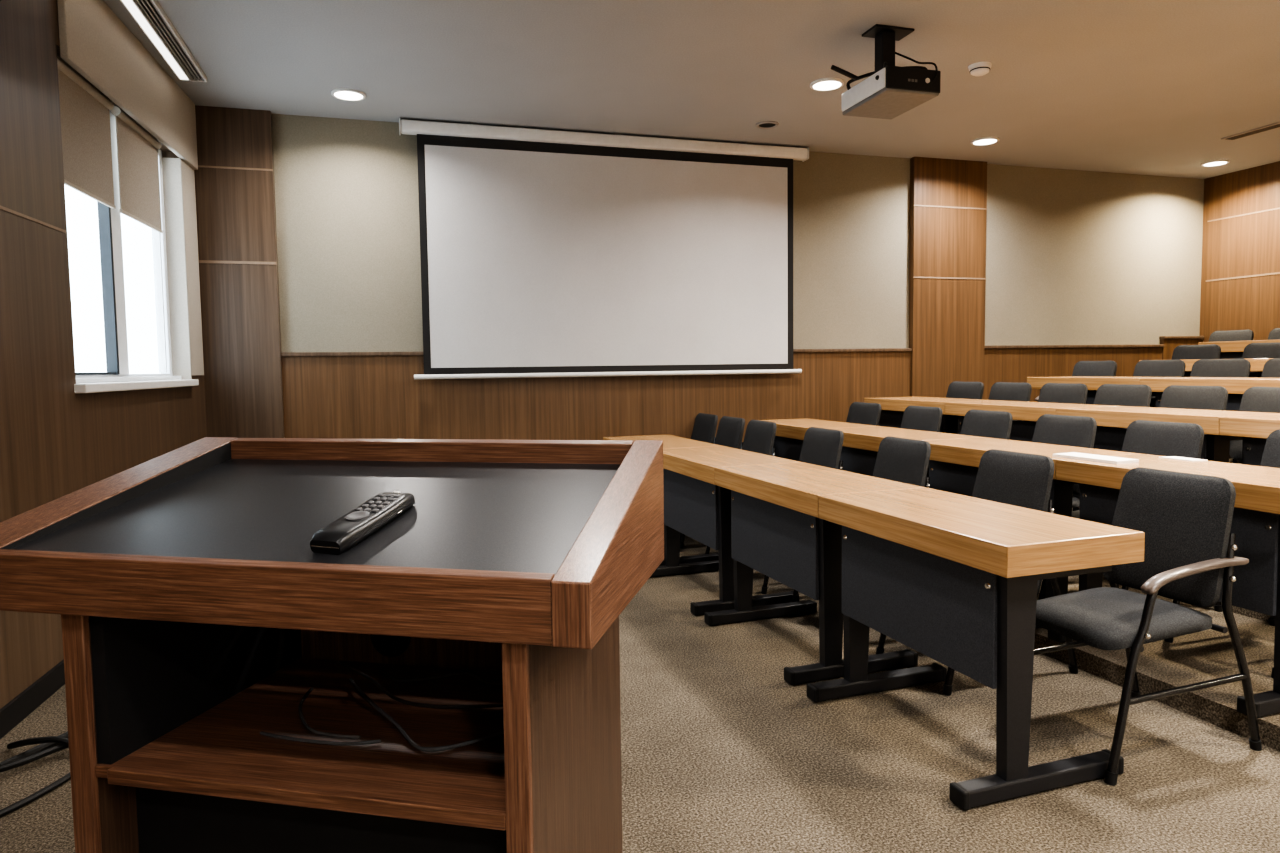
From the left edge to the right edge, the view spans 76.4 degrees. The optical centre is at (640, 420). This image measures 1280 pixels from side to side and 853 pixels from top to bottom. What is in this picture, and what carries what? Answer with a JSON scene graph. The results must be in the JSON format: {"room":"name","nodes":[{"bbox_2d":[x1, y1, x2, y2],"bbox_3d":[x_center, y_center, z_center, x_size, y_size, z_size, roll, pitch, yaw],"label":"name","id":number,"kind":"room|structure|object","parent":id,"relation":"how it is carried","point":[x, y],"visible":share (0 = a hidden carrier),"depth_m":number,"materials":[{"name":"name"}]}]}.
{"room":"lecture hall","nodes":[
{"label":"lecture hall","id":0,"kind":"room"},
{"bbox_2d":[0,0,206,708],"bbox_3d":[-1.937,-0.316,1.258,0.160,3.000,8.748,-2,4,-14],"label":"wall","id":1,"kind":"structure","parent":0,"point":[56,442],"depth_m":3.19,"materials":[{"name":"brown wood"}]},
{"bbox_2d":[0,659,64,738],"bbox_3d":[-1.847,1.130,1.427,0.014,0.090,8.458,-2,4,-14],"label":"baseboard","id":2,"kind":"structure","parent":1,"relation":"attached to","point":[31,698],"depth_m":3.00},
{"bbox_2d":[0,205,65,232],"bbox_3d":[-1.621,-0.602,0.324,0.004,0.012,6.420,-2,4,-14],"label":"trim","id":3,"kind":"structure","parent":1,"relation":"attached to","point":[1,207],"depth_m":3.13,"materials":[{"name":"silver metal"}]},
{"bbox_2d":[57,0,197,169],"bbox_3d":[-2.682,-1.800,4.379,0.030,0.425,1.990,-2,4,-14],"label":"valance","id":4,"kind":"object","parent":1,"relation":"attached to","point":[94,41],"depth_m":4.11,"materials":[{"name":"paint"}]},
{"bbox_2d":[74,110,198,393],"bbox_3d":[-2.693,-0.892,4.256,0.195,1.460,1.750,-2,4,-14],"label":"window","id":5,"kind":"structure","parent":1,"relation":"in","point":[117,377],"depth_m":4.25,"materials":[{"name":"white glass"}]},
{"bbox_2d":[57,56,115,208],"bbox_3d":[-2.582,-1.317,3.762,0.048,0.539,0.710,-2,4,-14],"label":"roller blind","id":6,"kind":"object","parent":5,"relation":"attached to","point":[84,110],"visible":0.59,"depth_m":3.79,"materials":[{"name":"fabric"}]},
{"bbox_2d":[110,106,162,232],"bbox_3d":[-2.775,-1.363,4.511,0.048,0.539,0.660,-2,4,-14],"label":"roller blind","id":7,"kind":"object","parent":5,"relation":"attached to","point":[137,149],"visible":0.98,"depth_m":4.46,"materials":[{"name":"fabric"}]},
{"bbox_2d":[162,157,191,379],"bbox_3d":[-2.920,-0.939,5.094,0.134,1.380,0.012,-2,4,-14],"label":"trim","id":8,"kind":"structure","parent":1,"relation":"attached to","point":[171,167],"depth_m":5.09,"materials":[{"name":"paint"}]},
{"bbox_2d":[181,159,203,375],"bbox_3d":[-2.893,-0.965,5.255,0.006,1.350,0.290,-2,4,-14],"label":"trim","id":9,"kind":"structure","parent":1,"relation":"attached to","point":[188,176],"depth_m":5.25,"materials":[{"name":"paint"}]},
{"bbox_2d":[0,535,1279,852],"bbox_3d":[2.380,1.134,2.741,9.550,0.200,8.948,-2,4,-17],"label":"floor","id":10,"kind":"structure","parent":0,"point":[720,753],"depth_m":2.55,"materials":[{"name":"carpet"}]},
{"bbox_2d":[0,731,67,764],"bbox_3d":[-1.996,1.080,2.696,0.153,0.024,0.795,-1,4,-10],"label":"cable","id":11,"kind":"object","parent":10,"relation":"on","point":[42,746],"visible":0.22,"depth_m":2.65,"materials":[{"name":"black rubber"}]},
{"bbox_2d":[0,743,68,772],"bbox_3d":[-1.876,1.070,2.664,0.042,0.047,0.471,1,4,28],"label":"cable","id":12,"kind":"object","parent":10,"relation":"on","point":[7,766],"visible":0.42,"depth_m":2.56,"materials":[{"name":"black rubber"}]},
{"bbox_2d":[0,736,70,816],"bbox_3d":[-1.857,1.066,2.543,0.238,0.075,0.535,-3,4,-34],"label":"cable","id":13,"kind":"object","parent":10,"relation":"on","point":[48,739],"visible":0.7,"depth_m":2.46,"materials":[{"name":"black rubber"}]},
{"bbox_2d":[0,437,663,852],"bbox_3d":[-0.644,0.600,1.744,1.315,1.075,0.641,0,4,13],"label":"lectern","id":14,"kind":"object","parent":10,"relation":"on","point":[190,592],"visible":0.98,"depth_m":1.56,"materials":[{"name":"brown wood"}]},
{"bbox_2d":[95,658,505,810],"bbox_3d":[-0.561,0.645,1.734,0.836,0.023,0.590,0,4,13],"label":"shelf","id":15,"kind":"object","parent":14,"relation":"attached to","point":[217,749],"depth_m":1.61,"materials":[{"name":"brown wood"}]},
{"bbox_2d":[260,731,380,745],"bbox_3d":[-0.643,0.636,1.619,0.262,0.007,0.029,0,4,9],"label":"cable","id":16,"kind":"object","parent":14,"relation":"on","point":[261,732],"visible":1,"depth_m":1.61,"materials":[{"name":"black rubber"}]},
{"bbox_2d":[298,687,360,738],"bbox_3d":[-0.677,0.620,1.708,0.074,0.013,0.314,-4,5,-38],"label":"cable","id":17,"kind":"object","parent":14,"relation":"on","point":[304,722],"visible":1,"depth_m":1.63,"materials":[{"name":"black rubber"}]},
{"bbox_2d":[310,491,414,554],"bbox_3d":[-0.527,0.192,1.563,0.079,0.082,0.240,0,4,18],"label":"remote control","id":18,"kind":"object","parent":14,"relation":"on","point":[355,526],"visible":1,"depth_m":1.52,"materials":[{"name":"plastic"}]},
{"bbox_2d":[338,661,502,708],"bbox_3d":[-0.479,0.606,1.814,0.611,0.038,0.142,1,4,22],"label":"cable","id":19,"kind":"object","parent":14,"relation":"on","point":[363,674],"visible":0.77,"depth_m":1.76,"materials":[{"name":"black rubber"}]},
{"bbox_2d":[349,678,503,751],"bbox_3d":[-0.473,0.618,1.698,0.539,0.031,0.189,1,4,26],"label":"cable","id":20,"kind":"object","parent":14,"relation":"on","point":[394,722],"visible":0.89,"depth_m":1.62,"materials":[{"name":"black rubber"}]},
{"bbox_2d":[603,435,721,565],"bbox_3d":[0.097,0.515,5.400,0.589,0.750,0.948,-2,4,-19],"label":"table","id":21,"kind":"object","parent":10,"relation":"on","point":[669,441],"visible":0.1,"depth_m":5.16,"materials":[{"name":"wood"}]},
{"bbox_2d":[691,413,717,443],"bbox_3d":[0.332,0.394,6.318,0.646,0.873,0.460,-2,4,-19],"label":"armchair","id":22,"kind":"object","parent":10,"relation":"on","point":[705,425],"visible":0.11,"depth_m":6.31,"materials":[{"name":"black fabric"}]},
{"bbox_2d":[680,416,744,539],"bbox_3d":[0.482,0.420,5.884,0.646,0.873,0.460,-2,4,-19],"label":"armchair","id":23,"kind":"object","parent":10,"relation":"on","point":[730,430],"visible":0.13,"depth_m":5.88,"materials":[{"name":"black fabric"}]},
{"bbox_2d":[650,446,799,615],"bbox_3d":[0.408,0.569,4.504,0.589,0.750,0.948,-2,4,-19],"label":"table","id":24,"kind":"object","parent":10,"relation":"on","point":[696,508],"visible":0.59,"depth_m":4.30,"materials":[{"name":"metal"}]},
{"bbox_2d":[680,420,776,553],"bbox_3d":[0.633,0.446,5.450,0.646,0.873,0.460,-2,4,-19],"label":"armchair","id":25,"kind":"object","parent":10,"relation":"on","point":[759,437],"visible":0.18,"depth_m":5.45,"materials":[{"name":"black fabric"}]},
{"bbox_2d":[761,427,843,593],"bbox_3d":[0.888,0.491,4.714,0.646,0.873,0.460,-2,4,-19],"label":"armchair","id":26,"kind":"object","parent":10,"relation":"on","point":[820,446],"visible":0.14,"depth_m":4.70,"materials":[{"name":"black fabric"}]},
{"bbox_2d":[704,462,925,684],"bbox_3d":[0.720,0.623,3.608,0.589,0.750,0.948,-2,4,-19],"label":"table","id":27,"kind":"object","parent":10,"relation":"on","point":[777,531],"visible":0.95,"depth_m":3.41,"materials":[{"name":"wood"}]},
{"bbox_2d":[791,436,930,601],"bbox_3d":[1.131,0.533,4.017,0.646,0.873,0.460,-2,4,-18],"label":"armchair","id":28,"kind":"object","parent":10,"relation":"on","point":[903,460],"visible":0.17,"depth_m":4.02,"materials":[{"name":"black fabric"}]},
{"bbox_2d":[807,488,1144,809],"bbox_3d":[1.031,0.677,2.712,0.589,0.750,0.948,-2,4,-19],"label":"table","id":29,"kind":"object","parent":10,"relation":"on","point":[951,578],"visible":0.96,"depth_m":2.44,"materials":[{"name":"brown wood"}]},
{"bbox_2d":[876,449,1077,694],"bbox_3d":[1.370,0.575,3.328,0.646,0.873,0.460,-2,4,-19],"label":"armchair","id":30,"kind":"object","parent":10,"relation":"on","point":[1019,479],"visible":0.23,"depth_m":3.31,"materials":[{"name":"black fabric"}]},
{"bbox_2d":[1034,467,1261,785],"bbox_3d":[1.599,0.615,2.668,0.646,0.873,0.460,-2,4,-19],"label":"armchair","id":31,"kind":"object","parent":10,"relation":"on","point":[1185,519],"visible":0.76,"depth_m":2.57,"materials":[{"name":"grey fabric"}]},
{"bbox_2d":[103,0,1279,178],"bbox_3d":[2.338,-2.059,2.533,9.550,0.200,8.948,-2,4,-17],"label":"ceiling","id":32,"kind":"structure","parent":0,"point":[1142,87],"depth_m":4.81,"materials":[{"name":"paint"}]},
{"bbox_2d":[120,0,206,81],"bbox_3d":[-2.386,-1.974,3.923,0.148,0.026,1.920,-2,4,-17],"label":"recessed light","id":33,"kind":"object","parent":32,"relation":"in","point":[149,15],"visible":1,"depth_m":4.23,"materials":[{"name":"white plastic"}]},
{"bbox_2d":[331,88,365,100],"bbox_3d":[-1.855,-2.069,5.174,0.210,0.014,0.210,-2,4,-17],"label":"recessed light","id":34,"kind":"object","parent":32,"relation":"in","point":[346,94],"visible":1,"depth_m":5.16,"materials":[{"name":"white plastic"}]},
{"bbox_2d":[335,91,362,99],"bbox_3d":[-1.855,-2.070,5.173,0.174,0.007,0.174,-2,4,-17],"label":"diffuser","id":35,"kind":"object","parent":34,"relation":"attached to","point":[342,95],"depth_m":5.18,"materials":[{"name":"white plastic"}]},
{"bbox_2d":[399,118,808,379],"bbox_3d":[-0.160,-1.249,6.197,3.166,1.827,0.104,-2,4,-17],"label":"projection screen","id":36,"kind":"object","parent":32,"relation":"hanging from","point":[544,253],"visible":1,"depth_m":6.15,"materials":[{"name":"fabric"}]},
{"bbox_2d":[755,121,778,128],"bbox_3d":[0.928,-2.157,5.949,0.170,0.012,0.170,-2,4,-17],"label":"recessed light","id":37,"kind":"object","parent":32,"relation":"in","point":[765,124],"visible":1,"depth_m":5.94,"materials":[{"name":"black metal"}]},
{"bbox_2d":[810,78,843,90],"bbox_3d":[1.171,-2.104,5.101,0.210,0.014,0.210,-2,4,-17],"label":"recessed light","id":38,"kind":"object","parent":32,"relation":"in","point":[825,84],"visible":1,"depth_m":5.09,"materials":[{"name":"white plastic"}]},
{"bbox_2d":[813,81,840,89],"bbox_3d":[1.171,-2.105,5.101,0.174,0.007,0.174,-2,4,-17],"label":"diffuser","id":39,"kind":"object","parent":38,"relation":"attached to","point":[817,85],"depth_m":5.11,"materials":[{"name":"white plastic"}]},
{"bbox_2d":[831,24,940,118],"bbox_3d":[1.268,-1.871,4.335,0.454,0.380,0.485,-2,4,-17],"label":"projector","id":40,"kind":"object","parent":32,"relation":"hanging from","point":[890,91],"visible":1,"depth_m":4.27,"materials":[{"name":"white plastic"}]},
{"bbox_2d":[968,62,991,75],"bbox_3d":[2.016,-2.079,4.828,0.130,0.050,0.129,-2,4,-17],"label":"smoke detector","id":41,"kind":"object","parent":32,"relation":"attached to","point":[979,68],"visible":1,"depth_m":4.79,"materials":[{"name":"white plastic"}]},
{"bbox_2d":[971,137,998,145],"bbox_3d":[2.735,-2.212,6.454,0.210,0.014,0.210,-2,4,-17],"label":"recessed light","id":42,"kind":"object","parent":32,"relation":"in","point":[982,141],"visible":1,"depth_m":6.44,"materials":[{"name":"white plastic"}]},
{"bbox_2d":[974,139,996,144],"bbox_3d":[2.735,-2.214,6.454,0.174,0.007,0.174,-2,4,-17],"label":"diffuser","id":43,"kind":"object","parent":42,"relation":"attached to","point":[976,141],"depth_m":6.45,"materials":[{"name":"white plastic"}]},
{"bbox_2d":[1201,160,1229,166],"bbox_3d":[5.143,-2.297,7.274,0.210,0.014,0.210,-2,4,-17],"label":"recessed light","id":44,"kind":"object","parent":32,"relation":"in","point":[1214,162],"visible":1,"depth_m":7.27,"materials":[{"name":"white plastic"}]},
{"bbox_2d":[1204,162,1226,165],"bbox_3d":[5.143,-2.299,7.274,0.174,0.007,0.174,-2,4,-17],"label":"diffuser","id":45,"kind":"object","parent":44,"relation":"attached to","point":[1205,163],"depth_m":7.27,"materials":[{"name":"white plastic"}]},
{"bbox_2d":[1221,122,1279,139],"bbox_3d":[4.814,-2.212,6.036,0.120,0.014,0.950,-2,4,-17],"label":"ceiling vent","id":46,"kind":"object","parent":32,"relation":"in","point":[1274,125],"visible":1,"depth_m":6.28,"materials":[{"name":"brown metal"}]},
{"bbox_2d":[272,114,1203,351],"bbox_3d":[1.241,-0.723,6.860,9.270,3.000,0.200,-2,4,-17],"label":"wall","id":47,"kind":"structure","parent":0,"point":[1074,257],"depth_m":6.91,"materials":[{"name":"beige paint"}]},
{"bbox_2d":[194,105,284,437],"bbox_3d":[-2.838,-0.581,5.510,0.735,3.000,0.065,-2,4,-17],"label":"wall panel","id":48,"kind":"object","parent":47,"relation":"attached to","point":[236,209],"depth_m":5.49,"materials":[{"name":"brown wood"}]},
{"bbox_2d":[198,165,272,170],"bbox_3d":[-2.718,-1.687,5.444,0.477,0.012,0.009,-2,4,-17],"label":"trim","id":49,"kind":"structure","parent":48,"relation":"attached to","point":[198,165],"depth_m":5.44,"materials":[{"name":"silver metal"}]},
{"bbox_2d":[199,260,276,264],"bbox_3d":[-2.710,-1.063,5.485,0.477,0.018,0.009,-2,4,-17],"label":"trim","id":50,"kind":"structure","parent":48,"relation":"attached to","point":[200,261],"depth_m":5.48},
{"bbox_2d":[281,352,910,441],"bbox_3d":[-0.064,0.153,6.403,5.045,1.345,0.030,-2,4,-17],"label":"wainscoting","id":51,"kind":"structure","parent":47,"relation":"attached to","point":[351,397],"depth_m":6.20,"materials":[{"name":"orange wood"}]},
{"bbox_2d":[281,348,911,356],"bbox_3d":[-0.070,-0.532,6.349,5.045,0.030,0.050,-2,4,-17],"label":"trim","id":52,"kind":"structure","parent":47,"relation":"attached to","point":[416,353],"depth_m":5.83,"materials":[{"name":"brown wood"}]},
{"bbox_2d":[909,157,986,399],"bbox_3d":[2.701,-0.761,7.159,0.740,3.000,0.060,-2,4,-17],"label":"wall panel","id":53,"kind":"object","parent":47,"relation":"attached to","point":[947,316],"depth_m":7.09,"materials":[{"name":"orange wood"}]},
{"bbox_2d":[913,276,985,279],"bbox_3d":[2.703,-1.240,7.099,0.744,0.013,0.009,-2,4,-17],"label":"trim","id":54,"kind":"structure","parent":47,"relation":"attached to","point":[913,276],"depth_m":7.09,"materials":[{"name":"silver metal"}]},
{"bbox_2d":[914,205,986,209],"bbox_3d":[2.695,-1.848,7.059,0.744,0.012,0.009,-2,4,-17],"label":"trim","id":55,"kind":"structure","parent":47,"relation":"attached to","point":[914,205],"depth_m":7.05,"materials":[{"name":"silver metal"}]},
{"bbox_2d":[984,347,1162,401],"bbox_3d":[4.058,0.010,7.628,2.080,1.365,0.030,-2,4,-17],"label":"trim","id":56,"kind":"structure","parent":47,"relation":"attached to","point":[1000,365],"depth_m":7.48,"materials":[{"name":"orange wood"}]},
{"bbox_2d":[985,344,1163,348],"bbox_3d":[4.052,-0.686,7.573,2.080,0.030,0.050,-2,4,-17],"label":"trim","id":57,"kind":"structure","parent":47,"relation":"attached to","point":[1135,345],"depth_m":7.53,"materials":[{"name":"brown wood"}]},
{"bbox_2d":[1160,339,1202,359],"bbox_3d":[5.295,-0.070,7.987,0.500,1.445,0.040,-2,4,-17],"label":"trim","id":58,"kind":"structure","parent":47,"relation":"attached to","point":[1170,345],"depth_m":7.89,"materials":[{"name":"orange wood"}]},
{"bbox_2d":[1159,336,1203,338],"bbox_3d":[5.283,-0.805,7.931,0.510,0.030,0.055,-2,4,-17],"label":"trim","id":59,"kind":"structure","parent":47,"relation":"attached to","point":[1161,337],"depth_m":7.89,"materials":[{"name":"brown wood"}]},
{"bbox_2d":[1034,575,1279,750],"bbox_3d":[1.869,0.879,4.598,1.050,0.080,4.637,-2,4,-19],"label":"floor","id":60,"kind":"structure","parent":0,"point":[1209,654],"depth_m":3.13,"materials":[{"name":"carpet"}]},
{"bbox_2d":[750,418,874,460],"bbox_3d":[1.183,0.396,5.770,0.589,0.750,0.948,-2,4,-19],"label":"table","id":61,"kind":"object","parent":60,"relation":"on","point":[790,433],"visible":0.05,"depth_m":5.65,"materials":[{"name":"wood"}]},
{"bbox_2d":[846,402,880,425],"bbox_3d":[1.528,0.309,6.156,0.646,0.873,0.460,-2,4,-19],"label":"armchair","id":62,"kind":"object","parent":60,"relation":"on","point":[859,412],"visible":0.09,"depth_m":6.17,"materials":[{"name":"black fabric"}]},
{"bbox_2d":[828,426,980,476],"bbox_3d":[1.494,0.451,4.874,0.589,0.750,0.948,-2,4,-19],"label":"table","id":63,"kind":"object","parent":60,"relation":"on","point":[860,447],"visible":0.06,"depth_m":4.83,"materials":[{"name":"wood"}]},
{"bbox_2d":[900,406,941,431],"bbox_3d":[1.742,0.348,5.511,0.646,0.873,0.460,-2,4,-18],"label":"armchair","id":64,"kind":"object","parent":60,"relation":"on","point":[923,418],"visible":0.06,"depth_m":5.52,"materials":[{"name":"black fabric"}]},
{"bbox_2d":[960,410,1012,439],"bbox_3d":[1.936,0.384,4.924,0.646,0.873,0.460,-2,4,-19],"label":"armchair","id":65,"kind":"object","parent":60,"relation":"on","point":[981,423],"visible":0.05,"depth_m":4.93,"materials":[{"name":"grey fabric"}]},
{"bbox_2d":[923,437,1139,627],"bbox_3d":[1.805,0.505,3.978,0.589,0.750,0.948,-2,4,-19],"label":"table","id":66,"kind":"object","parent":60,"relation":"on","point":[953,463],"visible":0.19,"depth_m":3.99,"materials":[{"name":"wood"}]},
{"bbox_2d":[1032,414,1108,580],"bbox_3d":[2.126,0.417,4.376,0.646,0.873,0.460,-2,4,-19],"label":"armchair","id":67,"kind":"object","parent":60,"relation":"on","point":[1076,431],"visible":0.08,"depth_m":4.37,"materials":[{"name":"grey fabric"}]},
{"bbox_2d":[1038,420,1222,611],"bbox_3d":[2.313,0.449,3.839,0.646,0.873,0.460,-2,4,-19],"label":"armchair","id":68,"kind":"object","parent":60,"relation":"on","point":[1160,438],"visible":0.14,"depth_m":3.85,"materials":[{"name":"grey fabric"}]},
{"bbox_2d":[1048,454,1279,717],"bbox_3d":[2.116,0.559,3.082,0.589,0.750,0.948,-2,4,-19],"label":"table","id":69,"kind":"object","parent":60,"relation":"on","point":[1255,524],"visible":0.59,"depth_m":2.77,"materials":[{"name":"wood"}]},
{"bbox_2d":[1053,452,1138,463],"bbox_3d":[1.905,0.158,3.413,0.131,0.012,0.324,-2,4,-19],"label":"booklet","id":70,"kind":"object","parent":69,"relation":"on","point":[1071,455],"visible":1,"depth_m":3.37,"materials":[{"name":"paper"}]},
{"bbox_2d":[1159,456,1207,460],"bbox_3d":[2.252,0.160,3.376,0.077,0.004,0.157,-2,4,-17],"label":"paper sheet","id":71,"kind":"object","parent":69,"relation":"on","point":[1166,457],"visible":1,"depth_m":3.37,"materials":[{"name":"white paper"}]},
{"bbox_2d":[1164,429,1279,677],"bbox_3d":[2.537,0.486,3.230,0.646,0.873,0.460,-2,4,-18],"label":"armchair","id":72,"kind":"object","parent":60,"relation":"on","point":[1271,454],"visible":0.02,"depth_m":3.41,"materials":[{"name":"grey fabric"}]},
{"bbox_2d":[1072,508,1269,621],"bbox_3d":[2.843,0.776,4.906,1.000,0.222,4.592,-2,4,-19],"label":"floor","id":73,"kind":"structure","parent":0,"point":[1238,610],"depth_m":3.67,"materials":[{"name":"carpet"}]},
{"bbox_2d":[864,396,998,433],"bbox_3d":[2.153,0.216,6.160,0.589,0.750,0.948,-2,4,-19],"label":"table","id":74,"kind":"object","parent":73,"relation":"on","point":[892,408],"visible":0.07,"depth_m":6.10,"materials":[{"name":"wood"}]},
{"bbox_2d":[946,381,983,433],"bbox_3d":[2.437,0.131,6.508,0.646,0.873,0.460,-2,4,-19],"label":"armchair","id":75,"kind":"object","parent":73,"relation":"on","point":[956,389],"visible":0.08,"depth_m":6.52,"materials":[{"name":"grey fabric"}]},
{"bbox_2d":[958,382,1031,420],"bbox_3d":[2.597,0.158,6.062,0.646,0.873,0.460,-2,4,-19],"label":"armchair","id":76,"kind":"object","parent":73,"relation":"on","point":[1006,391],"visible":0.06,"depth_m":6.08,"materials":[{"name":"grey fabric"}]},
{"bbox_2d":[945,400,1113,441],"bbox_3d":[2.464,0.270,5.264,0.589,0.750,0.948,-2,4,-19],"label":"table","id":77,"kind":"object","parent":73,"relation":"on","point":[1023,430],"visible":0.16,"depth_m":5.08,"materials":[{"name":"wood"}]},
{"bbox_2d":[1018,383,1087,421],"bbox_3d":[2.761,0.185,5.617,0.646,0.873,0.460,-2,4,-19],"label":"armchair","id":78,"kind":"object","parent":73,"relation":"on","point":[1072,393],"visible":0.06,"depth_m":5.63,"materials":[{"name":"grey fabric"}]},
{"bbox_2d":[1093,384,1151,428],"bbox_3d":[2.909,0.213,5.166,0.646,0.873,0.460,-2,4,-19],"label":"armchair","id":79,"kind":"object","parent":73,"relation":"on","point":[1106,394],"visible":0.07,"depth_m":5.18,"materials":[{"name":"grey fabric"}]},
{"bbox_2d":[1056,406,1279,510],"bbox_3d":[2.775,0.324,4.368,0.589,0.750,0.948,-2,4,-19],"label":"table","id":80,"kind":"object","parent":73,"relation":"on","point":[1112,421],"visible":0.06,"depth_m":4.26,"materials":[{"name":"wood"}]},
{"bbox_2d":[1159,385,1227,410],"bbox_3d":[3.055,0.240,4.715,0.646,0.873,0.460,-2,4,-19],"label":"armchair","id":81,"kind":"object","parent":73,"relation":"on","point":[1173,396],"visible":0.07,"depth_m":4.73,"materials":[{"name":"grey fabric"}]},
{"bbox_2d":[1205,387,1279,463],"bbox_3d":[3.208,0.267,4.266,0.646,0.873,0.460,-2,4,-19],"label":"armchair","id":82,"kind":"object","parent":73,"relation":"on","point":[1254,399],"visible":0.16,"depth_m":4.40,"materials":[{"name":"grey fabric"}]},
{"bbox_2d":[1220,414,1279,465],"bbox_3d":[3.087,0.379,3.472,0.589,0.750,0.948,-2,4,-19],"label":"table","id":83,"kind":"object","parent":73,"relation":"on","point":[1255,430],"visible":0.34,"depth_m":3.73,"materials":[{"name":"wood"}]},
{"bbox_2d":[1199,161,1279,341],"bbox_3d":[6.866,-0.602,3.873,0.200,3.000,8.748,-2,4,-17],"label":"wall","id":84,"kind":"structure","parent":0,"point":[1245,245],"depth_m":7.59,"materials":[{"name":"orange wood"}]},
{"bbox_2d":[1206,272,1279,281],"bbox_3d":[6.740,-1.110,3.882,0.004,0.016,8.498,-2,4,-17],"label":"trim","id":85,"kind":"structure","parent":84,"relation":"attached to","point":[1275,272],"depth_m":7.58,"materials":[{"name":"silver metal"}]},
{"bbox_2d":[1207,207,1279,221],"bbox_3d":[6.733,-1.685,3.845,0.004,0.012,8.498,-2,4,-17],"label":"trim","id":86,"kind":"structure","parent":84,"relation":"attached to","point":[1279,207],"depth_m":7.57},
{"bbox_3d":[4.607,0.581,5.442,1.115,0.495,4.500,-2,4,-17],"label":"floor","id":87,"kind":"structure","parent":0,"visible":0},
{"bbox_2d":[1171,344,1220,359],"bbox_3d":[4.322,-0.169,6.546,0.646,0.873,0.460,-2,4,-19],"label":"armchair","id":88,"kind":"object","parent":87,"relation":"on","point":[1208,351],"visible":0.06,"depth_m":6.57,"materials":[{"name":"grey fabric"}]},
{"bbox_2d":[1139,358,1272,462],"bbox_3d":[4.226,-0.071,5.951,0.589,0.750,0.948,-2,4,-19],"label":"table","id":89,"kind":"object","parent":87,"relation":"on","point":[1257,364],"visible":0.1,"depth_m":5.53,"materials":[{"name":"wood"}]},
{"bbox_2d":[1242,342,1279,371],"bbox_3d":[4.509,-0.137,6.009,0.646,0.873,0.460,-2,4,-19],"label":"armchair","id":90,"kind":"object","parent":87,"relation":"on","point":[1252,350],"visible":0.02,"depth_m":6.10,"materials":[{"name":"grey fabric"}]},
{"bbox_3d":[3.752,0.669,5.171,1.115,0.376,4.540,-2,4,-17],"label":"floor","id":91,"kind":"structure","parent":0,"visible":0},
{"bbox_2d":[1032,360,1116,421],"bbox_3d":[3.425,-0.030,6.412,0.646,0.873,0.460,-2,4,-19],"label":"armchair","id":92,"kind":"object","parent":91,"relation":"on","point":[1081,368],"visible":0.07,"depth_m":6.44,"materials":[{"name":"grey fabric"}]},
{"bbox_2d":[1027,376,1173,404],"bbox_3d":[3.312,0.066,5.854,0.589,0.750,0.948,-2,4,-19],"label":"table","id":93,"kind":"object","parent":91,"relation":"on","point":[1093,383],"visible":0.06,"depth_m":5.73,"materials":[{"name":"wood"}]},
{"bbox_2d":[1133,360,1185,406],"bbox_3d":[3.615,0.001,5.908,0.646,0.873,0.460,-2,4,-19],"label":"armchair","id":94,"kind":"object","parent":91,"relation":"on","point":[1143,368],"visible":0.09,"depth_m":5.93,"materials":[{"name":"grey fabric"}]},
{"bbox_2d":[1150,359,1250,455],"bbox_3d":[3.747,0.028,5.467,0.646,0.873,0.460,-2,4,-19],"label":"armchair","id":95,"kind":"object","parent":91,"relation":"on","point":[1202,367],"visible":0.08,"depth_m":5.50,"materials":[{"name":"grey fabric"}]},
{"bbox_2d":[1140,377,1279,443],"bbox_3d":[3.623,0.121,4.958,0.589,0.750,0.948,-2,4,-19],"label":"table","id":96,"kind":"object","parent":91,"relation":"on","point":[1236,387],"visible":0.17,"depth_m":4.84,"materials":[{"name":"wood"}]},
{"bbox_2d":[1229,358,1279,458],"bbox_3d":[3.919,0.053,5.041,0.646,0.873,0.460,-2,4,-19],"label":"armchair","id":97,"kind":"object","parent":91,"relation":"on","point":[1271,369],"visible":0.02,"depth_m":5.20,"materials":[{"name":"grey fabric"}]},
{"bbox_3d":[5.556,0.478,5.741,1.312,0.637,4.461,-2,4,-17],"label":"floor","id":98,"kind":"structure","parent":0,"visible":0},
{"bbox_2d":[1209,329,1253,341],"bbox_3d":[5.191,-0.376,7.355,0.646,0.873,0.460,-2,4,-19],"label":"armchair","id":99,"kind":"object","parent":98,"relation":"on","point":[1231,335],"visible":0.06,"depth_m":7.38,"materials":[{"name":"grey fabric"}]},
{"bbox_2d":[1198,340,1279,358],"bbox_3d":[5.009,-0.255,6.424,0.589,0.750,0.948,-2,4,-19],"label":"table","id":100,"kind":"object","parent":98,"relation":"on","point":[1229,349],"visible":0.07,"depth_m":6.53,"materials":[{"name":"wood"}]},
{"bbox_2d":[1268,328,1279,339],"bbox_3d":[5.353,-0.345,6.851,0.646,0.873,0.460,-2,4,-19],"label":"armchair","id":101,"kind":"object","parent":98,"relation":"on","point":[1274,334],"visible":0.02,"depth_m":7.02,"materials":[{"name":"grey fabric"}]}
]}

